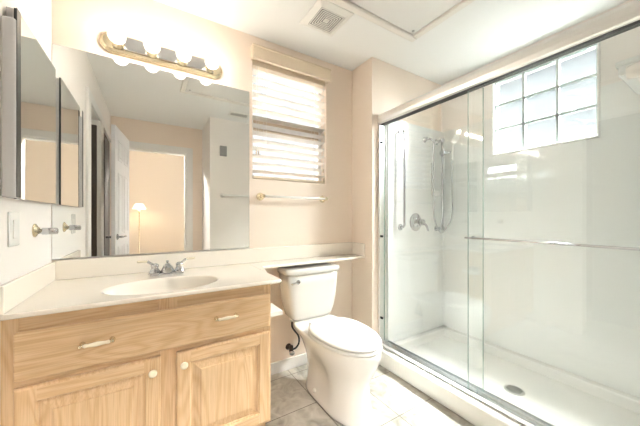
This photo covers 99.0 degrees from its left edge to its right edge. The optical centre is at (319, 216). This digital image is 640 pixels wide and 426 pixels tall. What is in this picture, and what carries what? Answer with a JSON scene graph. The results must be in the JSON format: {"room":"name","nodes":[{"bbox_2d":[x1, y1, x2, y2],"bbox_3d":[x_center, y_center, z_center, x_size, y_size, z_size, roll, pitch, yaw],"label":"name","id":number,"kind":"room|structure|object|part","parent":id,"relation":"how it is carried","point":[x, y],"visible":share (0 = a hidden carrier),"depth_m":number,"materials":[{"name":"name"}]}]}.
{"room":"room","nodes":[
{"label":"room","id":0,"kind":"room"},
{"bbox_2d":[0,0,51,284],"bbox_3d":[-0.729,-0.064,0.275,0.100,2.440,2.556,0,0,-32],"label":"wall","id":1,"kind":"structure","parent":0,"point":[32,253],"depth_m":1.11,"materials":[{"name":"white paint"}]},
{"bbox_2d":[8,212,19,246],"bbox_3d":[-1.112,0.043,0.996,0.009,0.125,0.090,0,0,-32],"label":"light switch","id":2,"kind":"object","parent":1,"relation":"attached to","point":[13,217],"visible":1,"depth_m":0.98,"materials":[{"name":"white plastic"}]},
{"bbox_2d":[1,6,55,203],"bbox_3d":[-1.182,-0.398,1.135,0.038,0.668,0.507,0,0,-32],"label":"medicine cabinet","id":3,"kind":"object","parent":1,"relation":"attached to","point":[28,76],"visible":1,"depth_m":1.03,"materials":[{"name":"silver metal"}]},
{"bbox_3d":[-1.190,-0.398,1.155,0.006,0.668,0.466,0,0,-32],"label":"door","id":4,"kind":"part","parent":3,"relation":"part of","materials":[{"name":"silver metal"}]},
{"bbox_3d":[-1.187,-0.398,1.157,0.001,0.667,0.465,0,0,-32],"label":"mirror door","id":5,"kind":"part","parent":3,"relation":"part of","materials":[{"name":"silver metal"}]},
{"bbox_2d":[32,224,58,236],"bbox_3d":[-1.200,0.058,1.199,0.076,0.058,0.058,0,0,-32],"label":"post","id":6,"kind":"object","parent":1,"relation":"attached to","point":[36,230],"visible":1,"depth_m":1.19,"materials":[{"name":"gold metal"}]},
{"bbox_3d":[-1.195,0.062,1.202,0.064,0.030,0.030,0,0,-32],"label":"post","id":7,"kind":"part","parent":6,"relation":"part of","materials":[{"name":"silver metal"}]},
{"bbox_2d":[52,0,351,362],"bbox_3d":[-0.614,-0.064,1.921,2.034,2.440,0.120,0,0,-32],"label":"wall","id":8,"kind":"structure","parent":0,"point":[76,24],"depth_m":1.99,"materials":[{"name":"beige paint"}]},
{"bbox_2d":[52,43,248,259],"bbox_3d":[-0.926,-0.330,1.651,1.012,1.098,0.008,0,0,-32],"label":"wall mirror","id":9,"kind":"object","parent":8,"relation":"attached to","point":[149,160],"visible":0.96,"depth_m":1.59,"materials":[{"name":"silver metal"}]},
{"bbox_2d":[99,26,221,79],"bbox_3d":[-0.882,-0.960,1.587,0.640,0.112,0.164,0,0,-32],"label":"vanity light","id":10,"kind":"object","parent":8,"relation":"attached to","point":[113,43],"visible":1,"depth_m":1.60,"materials":[{"name":"gold metal"}]},
{"bbox_2d":[111,37,124,48],"bbox_3d":[-1.093,-0.947,1.480,0.060,0.060,0.030,0,0,-32],"label":"bulb","id":11,"kind":"object","parent":10,"relation":"attached to","point":[114,40],"depth_m":1.48,"materials":[{"name":"white glass"}]},
{"bbox_2d":[146,46,157,57],"bbox_3d":[-0.960,-0.947,1.563,0.060,0.060,0.030,0,0,-32],"label":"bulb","id":12,"kind":"object","parent":10,"relation":"attached to","point":[149,49],"depth_m":1.56,"materials":[{"name":"white glass"}]},
{"bbox_2d":[177,55,187,65],"bbox_3d":[-0.827,-0.947,1.646,0.060,0.060,0.030,0,0,-32],"label":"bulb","id":13,"kind":"object","parent":10,"relation":"attached to","point":[182,60],"depth_m":1.64,"materials":[{"name":"white glass"}]},
{"bbox_2d":[205,63,214,72],"bbox_3d":[-0.693,-0.947,1.729,0.060,0.060,0.030,0,0,-32],"label":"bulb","id":14,"kind":"object","parent":10,"relation":"attached to","point":[209,67],"depth_m":1.72,"materials":[{"name":"white glass"}]},
{"bbox_2d":[55,242,351,279],"bbox_3d":[-0.527,0.270,1.893,1.915,0.101,0.019,0,0,-32],"label":"backsplash","id":15,"kind":"structure","parent":8,"relation":"attached to","point":[119,265],"depth_m":1.71,"materials":[{"name":"stone"}]},
{"bbox_2d":[252,68,320,180],"bbox_3d":[-0.261,-0.708,2.174,0.623,0.872,0.034,0,0,-32],"label":"window","id":16,"kind":"structure","parent":8,"relation":"in","point":[253,121],"depth_m":2.19,"materials":[{"name":"white paint"}]},
{"bbox_3d":[-0.259,-0.686,2.172,0.563,0.085,0.030,0,0,-32],"label":"meeting rail","id":17,"kind":"part","parent":16,"relation":"part of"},
{"bbox_2d":[251,43,330,183],"bbox_3d":[-0.216,-0.739,2.102,0.652,0.922,0.118,0,0,-32],"label":"window blind","id":18,"kind":"object","parent":16,"relation":"attached to","point":[268,63],"visible":0.87,"depth_m":2.10,"materials":[{"name":"beige plastic"}]},
{"bbox_3d":[-0.453,-0.779,1.946,0.002,0.610,0.002,0,0,-17],"label":"pull cord","id":19,"kind":"part","parent":18,"relation":"part of","materials":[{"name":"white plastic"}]},
{"bbox_3d":[-0.230,-1.105,2.126,0.611,0.047,0.050,0,0,-32],"label":"head rail","id":20,"kind":"part","parent":18,"relation":"part of","materials":[{"name":"white plastic"}]},
{"bbox_3d":[-0.230,-0.287,2.126,0.609,0.018,0.050,0,0,-32],"label":"rail","id":21,"kind":"part","parent":18,"relation":"part of","materials":[{"name":"white plastic"}]},
{"bbox_3d":[-0.043,-0.690,2.210,0.002,0.788,0.002,0,0,-32],"label":"ladder cord","id":22,"kind":"part","parent":18,"relation":"part of","materials":[{"name":"white fabric"}]},
{"bbox_2d":[271,353,306,374],"bbox_3d":[-0.131,1.113,2.143,0.980,0.085,0.014,0,0,-32],"label":"baseboard","id":23,"kind":"structure","parent":8,"relation":"attached to","point":[298,360],"depth_m":2.07,"materials":[{"name":"white paint"}]},
{"bbox_2d":[256,193,327,202],"bbox_3d":[-0.186,-0.146,2.073,0.584,0.056,0.074,0,0,-32],"label":"rail","id":24,"kind":"object","parent":8,"relation":"attached to","point":[259,196],"visible":1,"depth_m":2.02,"materials":[{"name":"gold metal"}]},
{"bbox_3d":[-0.410,-0.146,1.933,0.056,0.056,0.074,0,0,-32],"label":"post","id":25,"kind":"part","parent":24,"relation":"part of","materials":[{"name":"gold metal"}]},
{"bbox_3d":[0.038,-0.146,2.212,0.056,0.056,0.074,0,0,-32],"label":"post","id":26,"kind":"part","parent":24,"relation":"part of","materials":[{"name":"gold metal"}]},
{"bbox_2d":[286,319,299,355],"bbox_3d":[-0.194,0.881,2.043,0.102,0.282,0.115,0,0,-32],"label":"supply valve","id":27,"kind":"object","parent":8,"relation":"attached to","point":[289,346],"visible":0.97,"depth_m":2.03,"materials":[{"name":"metal"}]},
{"bbox_2d":[265,363,474,425],"bbox_3d":[0.185,1.206,0.933,3.900,0.100,2.710,0,0,-32],"label":"floor","id":28,"kind":"structure","parent":0,"point":[394,401],"depth_m":1.68,"materials":[{"name":"tile"}]},
{"bbox_2d":[0,284,270,425],"bbox_3d":[-0.792,0.748,1.374,0.949,0.816,0.618,0,0,-32],"label":"vanity cabinet","id":29,"kind":"object","parent":28,"relation":"on","point":[203,359],"visible":0.95,"depth_m":1.11,"materials":[{"name":"brown wood"}]},
{"bbox_3d":[-0.844,0.804,1.027,0.426,0.453,0.018,0,0,-32],"label":"cabinet door","id":30,"kind":"part","parent":29,"relation":"part of","materials":[{"name":"brown wood"}]},
{"bbox_3d":[-0.854,0.566,1.045,0.407,0.060,0.018,0,0,-32],"label":"rail","id":31,"kind":"part","parent":29,"relation":"part of","materials":[{"name":"brown wood"}]},
{"bbox_3d":[-0.854,0.373,1.045,0.407,0.066,0.018,0,0,-32],"label":"rail","id":32,"kind":"part","parent":29,"relation":"part of","materials":[{"name":"brown wood"}]},
{"bbox_3d":[-0.840,0.608,1.020,0.310,0.044,0.001,0,0,-32],"label":"door rail","id":33,"kind":"part","parent":29,"relation":"part of","materials":[{"name":"brown wood"}]},
{"bbox_3d":[-0.843,0.804,1.025,0.290,0.317,0.012,0,0,-32],"label":"raised panel","id":34,"kind":"part","parent":29,"relation":"part of","materials":[{"name":"brown wood"}]},
{"bbox_3d":[-0.641,0.472,1.153,0.904,0.168,0.018,0,0,-32],"label":"drawer","id":35,"kind":"part","parent":29,"relation":"part of","materials":[{"name":"brown wood"}]},
{"bbox_3d":[-0.675,0.630,1.104,0.031,0.031,0.029,0,0,-32],"label":"knob","id":36,"kind":"part","parent":29,"relation":"part of","materials":[{"name":"beige ceramic"}]},
{"bbox_2d":[0,242,365,320],"bbox_3d":[-0.383,0.337,1.645,1.932,0.234,0.591,0,0,-32],"label":"countertop","id":37,"kind":"structure","parent":29,"relation":"on","point":[59,286],"depth_m":1.43,"materials":[{"name":"stone"}]},
{"bbox_2d":[137,257,194,276],"bbox_3d":[-0.834,0.277,1.499,0.284,0.087,0.126,0,0,-32],"label":"faucet","id":38,"kind":"object","parent":37,"relation":"on","point":[167,269],"visible":1,"depth_m":1.49,"materials":[{"name":"silver metal"}]},
{"bbox_3d":[-0.902,0.274,1.494,0.062,0.074,0.062,0,0,25],"label":"handle","id":39,"kind":"part","parent":38,"relation":"part of","materials":[{"name":"silver metal"}]},
{"bbox_3d":[-0.851,0.313,1.526,0.164,0.015,0.054,0,0,-32],"label":"plate","id":40,"kind":"part","parent":38,"relation":"part of","materials":[{"name":"silver metal"}]},
{"bbox_3d":[-0.833,0.277,1.497,0.072,0.065,0.123,0,0,-32],"label":"spout","id":41,"kind":"part","parent":38,"relation":"part of","materials":[{"name":"silver metal"}]},
{"bbox_3d":[-0.800,0.274,1.558,0.062,0.074,0.062,0,0,1],"label":"handle","id":42,"kind":"part","parent":38,"relation":"part of","materials":[{"name":"silver metal"}]},
{"bbox_3d":[-0.578,0.630,1.165,0.031,0.031,0.029,0,0,-32],"label":"knob","id":43,"kind":"part","parent":29,"relation":"part of","materials":[{"name":"beige ceramic"}]},
{"bbox_3d":[-0.457,0.373,1.291,0.387,0.066,0.018,0,0,-32],"label":"rail","id":44,"kind":"part","parent":29,"relation":"part of","materials":[{"name":"brown wood"}]},
{"bbox_3d":[-0.457,0.566,1.291,0.387,0.060,0.018,0,0,-32],"label":"rail","id":45,"kind":"part","parent":29,"relation":"part of","materials":[{"name":"brown wood"}]},
{"bbox_3d":[-0.436,0.804,1.281,0.421,0.453,0.018,0,0,-32],"label":"cabinet door","id":46,"kind":"part","parent":29,"relation":"part of","materials":[{"name":"brown wood"}]},
{"bbox_3d":[-0.435,0.804,1.279,0.285,0.317,0.012,0,0,-32],"label":"raised panel","id":47,"kind":"part","parent":29,"relation":"part of","materials":[{"name":"brown wood"}]},
{"bbox_3d":[-0.432,0.608,1.273,0.305,0.044,0.001,0,0,-32],"label":"door rail","id":48,"kind":"part","parent":29,"relation":"part of","materials":[{"name":"brown wood"}]},
{"bbox_3d":[-0.432,1.001,1.273,0.305,0.044,0.001,0,0,-32],"label":"door rail","id":49,"kind":"part","parent":29,"relation":"part of","materials":[{"name":"brown wood"}]},
{"bbox_2d":[271,303,282,316],"bbox_3d":[-0.291,0.512,1.562,0.100,0.063,0.160,0,0,-32],"label":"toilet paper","id":50,"kind":"object","parent":29,"relation":"attached to","point":[275,311],"visible":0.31,"depth_m":1.52,"materials":[{"name":"white paper"}]},
{"bbox_2d":[277,262,381,425],"bbox_3d":[0.079,0.759,1.786,0.454,0.792,0.810,0,0,-32],"label":"toilet","id":51,"kind":"object","parent":28,"relation":"on","point":[344,354],"visible":1,"depth_m":1.64,"materials":[{"name":"ceramic"}]},
{"bbox_3d":[-0.082,0.571,2.045,0.426,0.334,0.187,0,0,-32],"label":"tank","id":52,"kind":"part","parent":51,"relation":"part of","materials":[{"name":"ceramic"}]},
{"bbox_3d":[-0.081,0.384,2.043,0.454,0.040,0.205,0,0,-32],"label":"tank lid","id":53,"kind":"part","parent":51,"relation":"part of","materials":[{"name":"ceramic"}]},
{"bbox_3d":[0.111,0.947,1.735,0.366,0.417,0.690,0,0,-32],"label":"bowl","id":54,"kind":"part","parent":51,"relation":"part of","materials":[{"name":"ceramic"}]},
{"bbox_3d":[0.158,0.728,1.659,0.364,0.018,0.504,0,0,-32],"label":"seat","id":55,"kind":"part","parent":51,"relation":"part of","materials":[{"name":"white plastic"}]},
{"bbox_3d":[0.157,0.703,1.661,0.358,0.022,0.501,0,0,-32],"label":"seat lid","id":56,"kind":"part","parent":51,"relation":"part of","materials":[{"name":"white plastic"}]},
{"bbox_2d":[380,326,639,425],"bbox_3d":[1.219,1.096,1.761,0.889,0.120,1.574,0,0,-32],"label":"shower pan","id":57,"kind":"object","parent":28,"relation":"on","point":[557,396],"visible":0.75,"depth_m":1.78,"materials":[{"name":"white plastic"}]},
{"bbox_2d":[387,81,639,397],"bbox_3d":[1.278,0.114,1.798,0.750,1.860,1.575,0,0,-32],"label":"shower surround","id":58,"kind":"object","parent":57,"relation":"on","point":[573,309],"visible":0.8,"depth_m":2.03,"materials":[{"name":"white plastic"}]},
{"bbox_2d":[398,128,405,229],"bbox_3d":[0.694,-0.319,2.294,0.055,0.865,0.055,0,0,-32],"label":"grab bar","id":59,"kind":"object","parent":58,"relation":"attached to","point":[400,131],"visible":1,"depth_m":2.27,"materials":[{"name":"silver metal"}]},
{"bbox_3d":[0.870,0.114,2.454,0.749,1.860,0.030,0,0,-32],"label":"panel","id":60,"kind":"part","parent":58,"relation":"part of","materials":[{"name":"white plastic"}]},
{"bbox_2d":[410,213,428,230],"bbox_3d":[0.872,0.045,2.377,0.156,0.156,0.102,0,0,-32],"label":"shower valve","id":61,"kind":"object","parent":58,"relation":"attached to","point":[416,221],"visible":1,"depth_m":2.38,"materials":[{"name":"silver metal"}]},
{"bbox_3d":[0.895,0.070,2.362,0.080,0.105,0.052,0,0,-32],"label":"lever","id":62,"kind":"part","parent":61,"relation":"part of","materials":[{"name":"silver metal"}]},
{"bbox_2d":[431,163,438,196],"bbox_3d":[1.061,-0.346,2.525,0.068,0.315,0.050,0,0,-32],"label":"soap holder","id":63,"kind":"object","parent":58,"relation":"attached to","point":[436,193],"visible":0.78,"depth_m":2.52,"materials":[{"name":"white plastic"}]},
{"bbox_3d":[1.051,-0.354,2.540,0.057,0.300,0.014,0,0,-32],"label":"plate","id":64,"kind":"part","parent":63,"relation":"part of","materials":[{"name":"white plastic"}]},
{"bbox_2d":[434,191,438,196],"bbox_3d":[1.065,-0.214,2.519,0.068,0.050,0.035,0,0,-32],"label":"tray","id":65,"kind":"object","parent":63,"relation":"on","point":[436,193],"depth_m":2.50,"materials":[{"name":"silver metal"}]},
{"bbox_2d":[423,134,458,232],"bbox_3d":[1.093,-0.297,2.461,0.277,0.885,0.194,0,0,-32],"label":"shower","id":66,"kind":"object","parent":58,"relation":"attached to","point":[455,138],"visible":1,"depth_m":2.48,"materials":[{"name":"silver metal"}]},
{"bbox_2d":[615,55,639,93],"bbox_3d":[1.742,-0.747,1.367,0.395,0.075,0.293,0,0,-32],"label":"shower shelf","id":67,"kind":"object","parent":58,"relation":"attached to","point":[634,84],"visible":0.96,"depth_m":1.38,"materials":[{"name":"white plastic"}]},
{"bbox_2d":[154,0,627,84],"bbox_3d":[1.012,-1.764,-1.343,4.900,0.960,7.450,0,0,-32],"label":"ceiling","id":68,"kind":"structure","parent":0,"point":[484,32],"depth_m":1.88,"materials":[{"name":"white paint"}]},
{"bbox_2d":[300,0,353,36],"bbox_3d":[0.040,-1.273,1.768,0.256,0.022,0.256,0,0,-32],"label":"ceiling vent","id":69,"kind":"object","parent":68,"relation":"in","point":[326,17],"visible":1,"depth_m":1.74,"materials":[{"name":"plastic"}]},
{"bbox_2d":[309,7,343,32],"bbox_3d":[0.040,-1.267,1.768,0.166,0.003,0.166,0,0,-32],"label":"grille","id":70,"kind":"object","parent":69,"relation":"attached to","point":[325,19],"depth_m":1.76,"materials":[{"name":"plastic"}]},
{"bbox_2d":[329,0,474,41],"bbox_3d":[0.263,-1.272,1.346,1.356,0.024,0.652,0,0,-32],"label":"attic hatch","id":71,"kind":"object","parent":68,"relation":"attached to","point":[412,16],"visible":1,"depth_m":1.70,"materials":[{"name":"white paint"}]},
{"bbox_3d":[0.263,-1.280,1.346,1.258,0.008,0.554,0,0,-32],"label":"panel","id":72,"kind":"part","parent":71,"relation":"part of","materials":[{"name":"white paint"}]},
{"bbox_2d":[352,57,440,333],"bbox_3d":[0.763,-0.064,2.627,1.050,2.440,0.376,0,0,-32],"label":"wall","id":73,"kind":"structure","parent":0,"point":[378,86],"depth_m":2.29,"materials":[{"name":"beige paint"}]},
{"bbox_2d":[384,88,483,391],"bbox_3d":[0.731,0.132,1.901,0.006,1.749,0.782,0,0,-32],"label":"shower door","id":74,"kind":"structure","parent":73,"relation":"attached to","point":[483,88],"depth_m":1.57,"materials":[{"name":"clear glass"}]},
{"bbox_2d":[377,0,639,425],"bbox_3d":[0.917,0.099,1.573,0.086,1.874,1.574,0,0,-32],"label":"shower door frame","id":75,"kind":"object","parent":73,"relation":"attached to","point":[626,17],"visible":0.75,"depth_m":1.54,"materials":[{"name":"silver metal"}]},
{"bbox_2d":[464,91,639,396],"bbox_3d":[1.067,0.141,1.266,0.054,1.769,0.836,0,0,-32],"label":"shower door","id":76,"kind":"structure","parent":73,"relation":"attached to","point":[468,237],"depth_m":1.48,"materials":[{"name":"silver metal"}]},
{"bbox_2d":[441,0,639,397],"bbox_3d":[1.631,-0.064,2.017,0.080,2.440,1.576,0,0,-32],"label":"wall","id":77,"kind":"structure","parent":0,"point":[625,45],"depth_m":2.20,"materials":[{"name":"white paint"}]},
{"bbox_2d":[492,42,599,155],"bbox_3d":[1.607,-0.810,1.999,0.048,0.616,0.637,0,0,-32],"label":"window","id":78,"kind":"structure","parent":77,"relation":"in","point":[558,86],"depth_m":1.92,"materials":[{"name":"white plastic"}]},
{"bbox_3d":[1.509,-0.064,0.587,1.878,2.440,0.724,0,0,-32],"label":"wall","id":79,"kind":"structure","parent":0,"visible":0},
{"bbox_2d":[626,61,639,82],"bbox_3d":[0.889,-0.284,0.672,0.676,0.056,0.074,0,0,-32],"label":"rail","id":80,"kind":"object","parent":79,"relation":"attached to","point":[633,70],"visible":1,"depth_m":0.53,"materials":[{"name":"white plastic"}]}
]}

